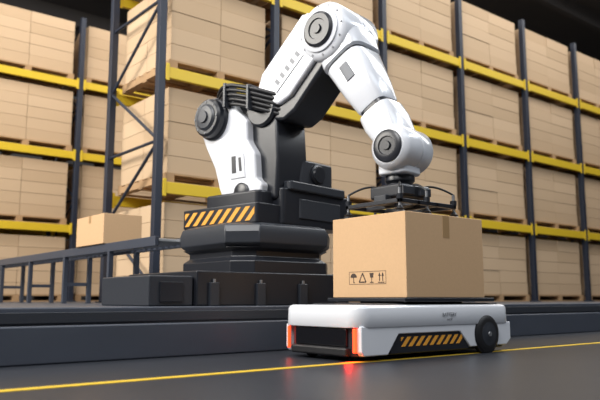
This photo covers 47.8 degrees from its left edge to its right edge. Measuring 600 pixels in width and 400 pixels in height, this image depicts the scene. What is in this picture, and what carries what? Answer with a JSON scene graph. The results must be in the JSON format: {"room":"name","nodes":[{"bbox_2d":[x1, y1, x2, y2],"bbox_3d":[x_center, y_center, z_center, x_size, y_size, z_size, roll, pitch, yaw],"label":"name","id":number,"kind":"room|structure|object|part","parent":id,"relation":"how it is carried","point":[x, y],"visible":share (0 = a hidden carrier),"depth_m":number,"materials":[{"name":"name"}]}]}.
{"room":"workspace","nodes":[
{"label":"workspace","id":0,"kind":"room"},
{"bbox_2d":[0,30,517,299],"bbox_3d":[-3.876,-0.657,25.711,42.000,9.500,0.200,7,-11,-39],"label":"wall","id":1,"kind":"structure","parent":0,"point":[76,31],"depth_m":22.60,"materials":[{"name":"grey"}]},
{"bbox_2d":[0,331,599,399],"bbox_3d":[4.712,2.566,14.582,42.000,0.103,27.000,7,-11,-39],"label":"floor","id":2,"kind":"structure","parent":0,"point":[563,372],"depth_m":3.35,"materials":[{"name":"concrete"}]},
{"bbox_2d":[0,301,599,366],"bbox_3d":[1.845,2.864,18.096,42.000,0.330,17.920,7,-11,-39],"label":"platform","id":3,"kind":"object","parent":2,"relation":"on","point":[33,333],"visible":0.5,"depth_m":4.49,"materials":[{"name":"concrete"}]},
{"bbox_2d":[0,234,64,301],"bbox_3d":[-5.853,1.379,13.489,1.840,1.272,1.440,7,-11,-39],"label":"stacked boxes","id":4,"kind":"object","parent":3,"relation":"on","point":[11,246],"visible":0.64,"depth_m":13.15,"materials":[{"name":"cardboard"}]},
{"bbox_2d":[0,17,165,301],"bbox_3d":[-4.237,-0.729,15.127,10.680,5.920,1.660,7,-11,-39],"label":"rack","id":5,"kind":"object","parent":3,"relation":"on","point":[6,227],"visible":0.21,"depth_m":13.77,"materials":[{"name":"black"}]},
{"bbox_2d":[0,155,67,224],"bbox_3d":[-5.870,-0.127,13.695,1.840,1.272,1.440,7,-11,-39],"label":"stacked boxes","id":6,"kind":"object","parent":5,"relation":"on","point":[31,190],"visible":0.84,"depth_m":13.32,"materials":[{"name":"cardboard"}]},
{"bbox_2d":[0,78,72,160],"bbox_3d":[-5.843,-1.618,13.936,1.840,1.272,1.440,7,-11,-39],"label":"stacked boxes","id":7,"kind":"object","parent":5,"relation":"on","point":[30,114],"visible":0.77,"depth_m":13.53,"materials":[{"name":"cardboard"}]},
{"bbox_2d":[0,3,74,88],"bbox_3d":[-5.867,-3.115,14.135,1.840,1.272,1.440,7,-11,-39],"label":"stacked boxes","id":8,"kind":"object","parent":5,"relation":"on","point":[29,40],"visible":0.77,"depth_m":13.72,"materials":[{"name":"cardboard"}]},
{"bbox_2d":[57,94,127,166],"bbox_3d":[-4.259,-1.431,15.212,1.840,1.272,1.440,7,-11,-39],"label":"stacked boxes","id":9,"kind":"object","parent":5,"relation":"on","point":[94,109],"visible":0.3,"depth_m":14.35,"materials":[{"name":"cardboard"}]},
{"bbox_2d":[65,165,150,224],"bbox_3d":[-4.241,0.065,15.008,1.840,1.272,1.440,7,-11,-39],"label":"stacked boxes","id":10,"kind":"object","parent":5,"relation":"on","point":[91,178],"visible":0.15,"depth_m":14.13,"materials":[{"name":"cardboard"}]},
{"bbox_2d":[63,26,153,100],"bbox_3d":[-4.241,-2.923,15.445,1.840,1.272,1.440,7,-11,-39],"label":"stacked boxes","id":11,"kind":"object","parent":5,"relation":"on","point":[96,67],"visible":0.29,"depth_m":14.59,"materials":[{"name":"cardboard"}]},
{"bbox_2d":[162,196,205,204],"bbox_3d":[-2.591,0.260,16.338,1.840,1.272,1.440,7,-11,-39],"label":"stacked boxes","id":12,"kind":"object","parent":5,"relation":"on","point":[189,198],"visible":0.02,"depth_m":15.57,"materials":[{"name":"cardboard"}]},
{"bbox_2d":[0,236,180,302],"bbox_3d":[-3.397,1.041,8.913,0.340,0.620,7.000,7,-11,-39],"label":"conveyor","id":13,"kind":"object","parent":3,"relation":"on","point":[135,247],"visible":0.82,"depth_m":7.89,"materials":[{"name":"grey metal"}]},
{"bbox_3d":[-4.315,1.210,9.794,0.050,0.540,0.050,7,-11,-39],"label":"leg","id":14,"kind":"part","parent":13,"relation":"part of","materials":[{"name":"grey metal"}]},
{"bbox_3d":[-4.090,1.236,9.976,0.050,0.540,0.050,7,-11,-39],"label":"leg","id":15,"kind":"part","parent":13,"relation":"part of","materials":[{"name":"grey metal"}]},
{"bbox_3d":[-3.525,1.070,8.835,0.050,0.540,0.050,7,-11,-39],"label":"leg","id":16,"kind":"part","parent":13,"relation":"part of","materials":[{"name":"grey metal"}]},
{"bbox_3d":[-3.300,1.096,9.017,0.050,0.540,0.050,7,-11,-39],"label":"leg","id":17,"kind":"part","parent":13,"relation":"part of","materials":[{"name":"grey metal"}]},
{"bbox_3d":[-2.736,0.929,7.876,0.050,0.540,0.050,7,-11,-39],"label":"leg","id":18,"kind":"part","parent":13,"relation":"part of","materials":[{"name":"grey metal"}]},
{"bbox_3d":[-3.513,0.765,8.857,0.040,0.090,7.000,7,-11,-39],"label":"rail","id":19,"kind":"part","parent":13,"relation":"part of","materials":[{"name":"grey metal"}]},
{"bbox_3d":[-2.511,0.956,8.058,0.050,0.540,0.050,7,-11,-39],"label":"leg","id":20,"kind":"part","parent":13,"relation":"part of","materials":[{"name":"grey metal"}]},
{"bbox_3d":[-3.281,0.792,9.045,0.040,0.090,7.000,7,-11,-39],"label":"rail","id":21,"kind":"part","parent":13,"relation":"part of","materials":[{"name":"grey metal"}]},
{"bbox_2d":[76,213,141,246],"bbox_3d":[-2.109,0.350,7.454,0.432,0.320,0.740,7,-11,-39],"label":"carton","id":22,"kind":"object","parent":13,"relation":"on","point":[102,228],"visible":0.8,"depth_m":7.20,"materials":[{"name":"cardboard"}]},
{"bbox_3d":[-1.947,0.789,6.917,0.050,0.540,0.050,7,-11,-39],"label":"leg","id":23,"kind":"part","parent":13,"relation":"part of","materials":[{"name":"grey metal"}]},
{"bbox_3d":[-1.722,0.816,7.099,0.050,0.540,0.050,7,-11,-39],"label":"leg","id":24,"kind":"part","parent":13,"relation":"part of","materials":[{"name":"grey metal"}]},
{"bbox_2d":[65,240,119,300],"bbox_3d":[-4.249,1.568,14.781,1.840,1.272,1.440,7,-11,-39],"label":"stacked boxes","id":25,"kind":"object","parent":3,"relation":"on","point":[80,274],"visible":0.1,"depth_m":13.81,"materials":[{"name":"cardboard"}]},
{"bbox_2d":[116,202,206,276],"bbox_3d":[-1.568,0.802,9.540,1.580,1.272,1.440,7,-11,-39],"label":"stacked boxes","id":26,"kind":"object","parent":3,"relation":"on","point":[172,214],"visible":0.15,"depth_m":8.72,"materials":[{"name":"cardboard"}]},
{"bbox_2d":[101,2,457,305],"bbox_3d":[-0.186,-0.373,5.433,2.112,2.410,2.329,7,-11,-39],"label":"robot","id":27,"kind":"object","parent":3,"relation":"on","point":[262,241],"visible":0.94,"depth_m":5.48,"materials":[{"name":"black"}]},
{"bbox_2d":[238,157,241,170],"bbox_3d":[-0.511,-0.306,5.786,0.044,0.120,0.012,-7,-11,41],"label":"vent","id":28,"kind":"object","parent":27,"relation":"attached to","point":[239,158],"depth_m":5.78,"materials":[{"name":"black plastic"}]},
{"bbox_3d":[-0.118,-1.079,5.612,0.396,0.357,0.013,-7,-11,41],"label":"arm plate","id":29,"kind":"part","parent":27,"relation":"part of","materials":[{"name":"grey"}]},
{"bbox_3d":[-0.010,-0.197,6.114,0.420,0.240,0.500,-7,-11,41],"label":"axis motor","id":30,"kind":"part","parent":27,"relation":"part of","materials":[{"name":"grey paint"}]},
{"bbox_3d":[0.004,0.124,6.067,0.482,0.170,0.560,-7,-11,41],"label":"gear housing plate","id":31,"kind":"part","parent":27,"relation":"part of","materials":[{"name":"grey paint"}]},
{"bbox_2d":[343,212,352,218],"bbox_3d":[0.360,0.118,5.012,0.084,0.050,0.084,7,-11,-39],"label":"cup","id":32,"kind":"object","parent":27,"relation":"on","point":[348,215],"depth_m":4.99,"materials":[{"name":"black rubber"}]},
{"bbox_2d":[345,195,351,211],"bbox_3d":[0.360,0.041,5.024,0.048,0.148,0.048,7,-11,-39],"label":"rod","id":33,"kind":"object","parent":27,"relation":"on","point":[348,204],"depth_m":5.01,"materials":[{"name":"grey metal"}]},
{"bbox_2d":[394,205,404,211],"bbox_3d":[0.682,0.061,4.621,0.084,0.050,0.084,7,-11,-39],"label":"cup","id":34,"kind":"object","parent":27,"relation":"on","point":[399,208],"depth_m":4.60,"materials":[{"name":"black rubber"}]},
{"bbox_2d":[396,187,402,204],"bbox_3d":[0.682,-0.016,4.632,0.048,0.148,0.048,7,-11,-39],"label":"rod","id":35,"kind":"object","parent":27,"relation":"on","point":[399,196],"depth_m":4.62,"materials":[{"name":"grey metal"}]},
{"bbox_2d":[423,191,429,208],"bbox_3d":[0.899,0.010,4.807,0.048,0.148,0.048,7,-11,-39],"label":"rod","id":36,"kind":"object","parent":27,"relation":"on","point":[426,199],"depth_m":4.79,"materials":[{"name":"grey metal"}]},
{"bbox_2d":[423,208,431,213],"bbox_3d":[0.899,0.086,4.796,0.084,0.050,0.084,7,-11,-39],"label":"cup","id":37,"kind":"object","parent":27,"relation":"on","point":[426,210],"depth_m":4.77,"materials":[{"name":"black rubber"}]},
{"bbox_2d":[449,212,457,216],"bbox_3d":[1.132,0.114,4.983,0.084,0.050,0.084,7,-11,-39],"label":"cup","id":38,"kind":"object","parent":27,"relation":"on","point":[454,214],"depth_m":4.96,"materials":[{"name":"black rubber"}]},
{"bbox_2d":[450,195,456,211],"bbox_3d":[1.132,0.037,4.995,0.048,0.148,0.048,7,-11,-39],"label":"rod","id":39,"kind":"object","parent":27,"relation":"on","point":[453,203],"depth_m":4.98,"materials":[{"name":"grey metal"}]},
{"bbox_3d":[7.453,1.766,11.298,42.000,0.065,0.020,7,-11,-39],"label":"kick rail","id":40,"kind":"part","parent":3,"relation":"part of","materials":[{"name":"grey paint"}]},
{"bbox_2d":[321,234,332,273],"bbox_3d":[0.030,0.990,10.828,2.040,1.272,1.440,7,-11,-39],"label":"stacked boxes","id":41,"kind":"object","parent":3,"relation":"on","point":[327,257],"visible":0.02,"depth_m":10.29,"materials":[{"name":"cardboard"}]},
{"bbox_2d":[95,0,599,302],"bbox_3d":[4.237,-0.813,14.555,16.970,5.920,1.660,7,-11,-39],"label":"rack","id":42,"kind":"object","parent":3,"relation":"on","point":[160,188],"visible":0.3,"depth_m":11.44,"materials":[{"name":"black"}]},
{"bbox_2d":[118,87,219,204],"bbox_3d":[-1.554,-0.700,9.772,1.580,1.272,1.440,7,-11,-39],"label":"stacked boxes","id":43,"kind":"object","parent":42,"relation":"on","point":[186,157],"visible":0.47,"depth_m":9.06,"materials":[{"name":"cardboard"}]},
{"bbox_2d":[122,0,264,98],"bbox_3d":[-1.549,-2.194,9.995,1.580,1.272,1.440,7,-11,-39],"label":"stacked boxes","id":44,"kind":"object","parent":42,"relation":"on","point":[221,39],"visible":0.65,"depth_m":9.53,"materials":[{"name":"cardboard"}]},
{"bbox_2d":[137,0,253,3],"bbox_3d":[-1.543,-3.687,10.218,1.580,1.272,1.440,7,-11,-39],"label":"stacked boxes","id":45,"kind":"object","parent":42,"relation":"on","point":[245,1],"visible":0.06,"depth_m":10.37,"materials":[{"name":"cardboard"}]},
{"bbox_2d":[249,0,374,25],"bbox_3d":[0.024,-3.503,11.481,2.040,1.272,1.440,7,-11,-39],"label":"stacked boxes","id":46,"kind":"object","parent":42,"relation":"on","point":[364,8],"visible":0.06,"depth_m":11.13,"materials":[{"name":"cardboard"}]},
{"bbox_2d":[265,15,358,125],"bbox_3d":[0.060,-2.004,11.291,2.040,1.272,1.440,7,-11,-39],"label":"stacked boxes","id":47,"kind":"object","parent":42,"relation":"on","point":[286,24],"visible":0.08,"depth_m":10.46,"materials":[{"name":"cardboard"}]},
{"bbox_2d":[304,120,375,203],"bbox_3d":[0.037,-0.513,11.054,2.040,1.272,1.440,7,-11,-39],"label":"stacked boxes","id":48,"kind":"object","parent":42,"relation":"on","point":[347,150],"visible":0.18,"depth_m":10.73,"materials":[{"name":"cardboard"}]},
{"bbox_2d":[350,50,455,140],"bbox_3d":[1.739,-1.806,12.644,1.840,1.272,1.440,7,-11,-39],"label":"stacked boxes","id":49,"kind":"object","parent":42,"relation":"on","point":[424,89],"visible":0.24,"depth_m":12.15,"materials":[{"name":"cardboard"}]},
{"bbox_2d":[352,144,459,216],"bbox_3d":[1.757,-0.310,12.440,1.840,1.272,1.440,7,-11,-39],"label":"stacked boxes","id":50,"kind":"object","parent":42,"relation":"on","point":[441,172],"visible":0.12,"depth_m":12.22,"materials":[{"name":"cardboard"}]},
{"bbox_2d":[372,0,453,64],"bbox_3d":[1.744,-3.300,12.866,1.840,1.272,1.440,7,-11,-39],"label":"stacked boxes","id":51,"kind":"object","parent":42,"relation":"on","point":[427,23],"visible":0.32,"depth_m":12.40,"materials":[{"name":"cardboard"}]},
{"bbox_2d":[434,0,518,85],"bbox_3d":[3.376,-3.108,14.182,1.890,1.272,1.440,7,-11,-39],"label":"stacked boxes","id":52,"kind":"object","parent":42,"relation":"on","point":[488,38],"visible":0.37,"depth_m":13.63,"materials":[{"name":"cardboard"}]},
{"bbox_2d":[431,75,522,157],"bbox_3d":[3.391,-1.612,13.976,1.890,1.272,1.440,7,-11,-39],"label":"stacked boxes","id":53,"kind":"object","parent":42,"relation":"on","point":[492,111],"visible":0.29,"depth_m":13.41,"materials":[{"name":"cardboard"}]},
{"bbox_2d":[456,152,526,228],"bbox_3d":[3.421,-0.114,13.781,1.890,1.272,1.440,7,-11,-39],"label":"stacked boxes","id":54,"kind":"object","parent":42,"relation":"on","point":[495,186],"visible":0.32,"depth_m":13.19,"materials":[{"name":"cardboard"}]},
{"bbox_2d":[482,166,579,236],"bbox_3d":[5.032,0.076,15.079,1.840,1.272,1.440,7,-11,-39],"label":"stacked boxes","id":55,"kind":"object","parent":42,"relation":"on","point":[554,192],"visible":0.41,"depth_m":14.56,"materials":[{"name":"cardboard"}]},
{"bbox_2d":[495,96,575,169],"bbox_3d":[5.060,-1.415,15.320,1.840,1.272,1.440,7,-11,-39],"label":"stacked boxes","id":56,"kind":"object","parent":42,"relation":"on","point":[551,125],"visible":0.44,"depth_m":14.77,"materials":[{"name":"cardboard"}]},
{"bbox_2d":[499,29,571,103],"bbox_3d":[5.040,-2.912,15.523,1.840,1.272,1.440,7,-11,-39],"label":"stacked boxes","id":57,"kind":"object","parent":42,"relation":"on","point":[547,59],"visible":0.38,"depth_m":14.98,"materials":[{"name":"cardboard"}]},
{"bbox_2d":[535,178,599,240],"bbox_3d":[6.657,0.267,16.388,1.840,1.272,1.440,7,-11,-39],"label":"stacked boxes","id":58,"kind":"object","parent":42,"relation":"on","point":[592,187],"visible":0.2,"depth_m":15.57,"materials":[{"name":"cardboard"}]},
{"bbox_2d":[549,114,599,179],"bbox_3d":[6.698,-1.222,16.640,1.840,1.272,1.440,7,-11,-39],"label":"stacked boxes","id":59,"kind":"object","parent":42,"relation":"on","point":[590,127],"visible":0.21,"depth_m":15.86,"materials":[{"name":"cardboard"}]},
{"bbox_2d":[554,51,599,118],"bbox_3d":[6.672,-2.719,16.837,1.840,1.272,1.440,7,-11,-39],"label":"stacked boxes","id":60,"kind":"object","parent":42,"relation":"on","point":[588,68],"visible":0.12,"depth_m":16.11,"materials":[{"name":"cardboard"}]},
{"bbox_2d":[574,240,599,243],"bbox_3d":[8.283,0.459,17.699,1.840,1.272,1.440,7,-11,-39],"label":"stacked boxes","id":61,"kind":"object","parent":42,"relation":"on","point":[592,241],"visible":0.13,"depth_m":18.00,"materials":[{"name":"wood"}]},
{"bbox_2d":[482,234,529,301],"bbox_3d":[3.394,1.387,13.539,1.890,1.272,1.440,7,-11,-39],"label":"stacked boxes","id":62,"kind":"object","parent":3,"relation":"on","point":[504,257],"visible":0.31,"depth_m":13.13,"materials":[{"name":"cardboard"}]},
{"bbox_2d":[504,239,583,300],"bbox_3d":[5.026,1.579,14.854,1.840,1.272,1.440,7,-11,-39],"label":"stacked boxes","id":63,"kind":"object","parent":3,"relation":"on","point":[558,262],"visible":0.45,"depth_m":14.30,"materials":[{"name":"cardboard"}]},
{"bbox_2d":[575,244,599,300],"bbox_3d":[6.665,1.772,16.176,1.840,1.272,1.440,7,-11,-39],"label":"stacked boxes","id":64,"kind":"object","parent":3,"relation":"on","point":[594,250],"visible":0.23,"depth_m":15.26,"materials":[{"name":"cardboard"}]},
{"bbox_2d":[287,298,509,360],"bbox_3d":[0.728,0.900,4.842,1.604,0.397,0.807,7,-11,-39],"label":"robot","id":65,"kind":"object","parent":2,"relation":"on","point":[369,327],"visible":1,"depth_m":4.43,"materials":[{"name":"white plastic"}]},
{"bbox_3d":[0.519,1.004,5.102,1.545,0.180,0.048,7,-11,-39],"label":"panel","id":66,"kind":"part","parent":65,"relation":"part of","materials":[{"name":"orange plastic"}]},
{"bbox_2d":[333,211,484,297],"bbox_3d":[0.796,0.431,4.997,0.841,0.573,0.721,7,-11,-39],"label":"cardboard box","id":67,"kind":"object","parent":65,"relation":"on","point":[401,254],"visible":1,"depth_m":4.71,"materials":[{"name":"brown cardboard"}]},
{"bbox_3d":[0.816,0.731,4.970,0.970,0.027,0.760,7,-11,-39],"label":"lift plate","id":68,"kind":"part","parent":65,"relation":"part of","materials":[{"name":"black metal"}]},
{"bbox_3d":[0.857,0.939,4.505,0.790,0.125,0.048,7,-11,-39],"label":"hazard panel","id":69,"kind":"part","parent":65,"relation":"part of","materials":[{"name":"black plastic"}]},
{"bbox_3d":[0.954,0.927,4.574,1.545,0.180,0.048,7,-11,-39],"label":"panel","id":70,"kind":"part","parent":65,"relation":"part of","materials":[{"name":"white paint"}]},
{"bbox_2d":[0,0,599,35],"bbox_3d":[4.529,-6.603,16.150,42.000,0.500,23.580,7,-11,-39],"label":"ceiling","id":71,"kind":"structure","parent":0,"point":[572,9],"depth_m":21.17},
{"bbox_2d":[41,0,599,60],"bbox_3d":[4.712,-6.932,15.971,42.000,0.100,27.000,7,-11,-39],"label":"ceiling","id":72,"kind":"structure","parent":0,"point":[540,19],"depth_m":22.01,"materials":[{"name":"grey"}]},
{"bbox_2d":[518,232,599,244],"bbox_3d":[21.073,-0.255,28.461,0.200,9.500,27.000,7,-11,-39],"label":"wall","id":73,"kind":"structure","parent":0,"point":[546,236],"depth_m":37.08,"materials":[{"name":"grey"}]}
]}

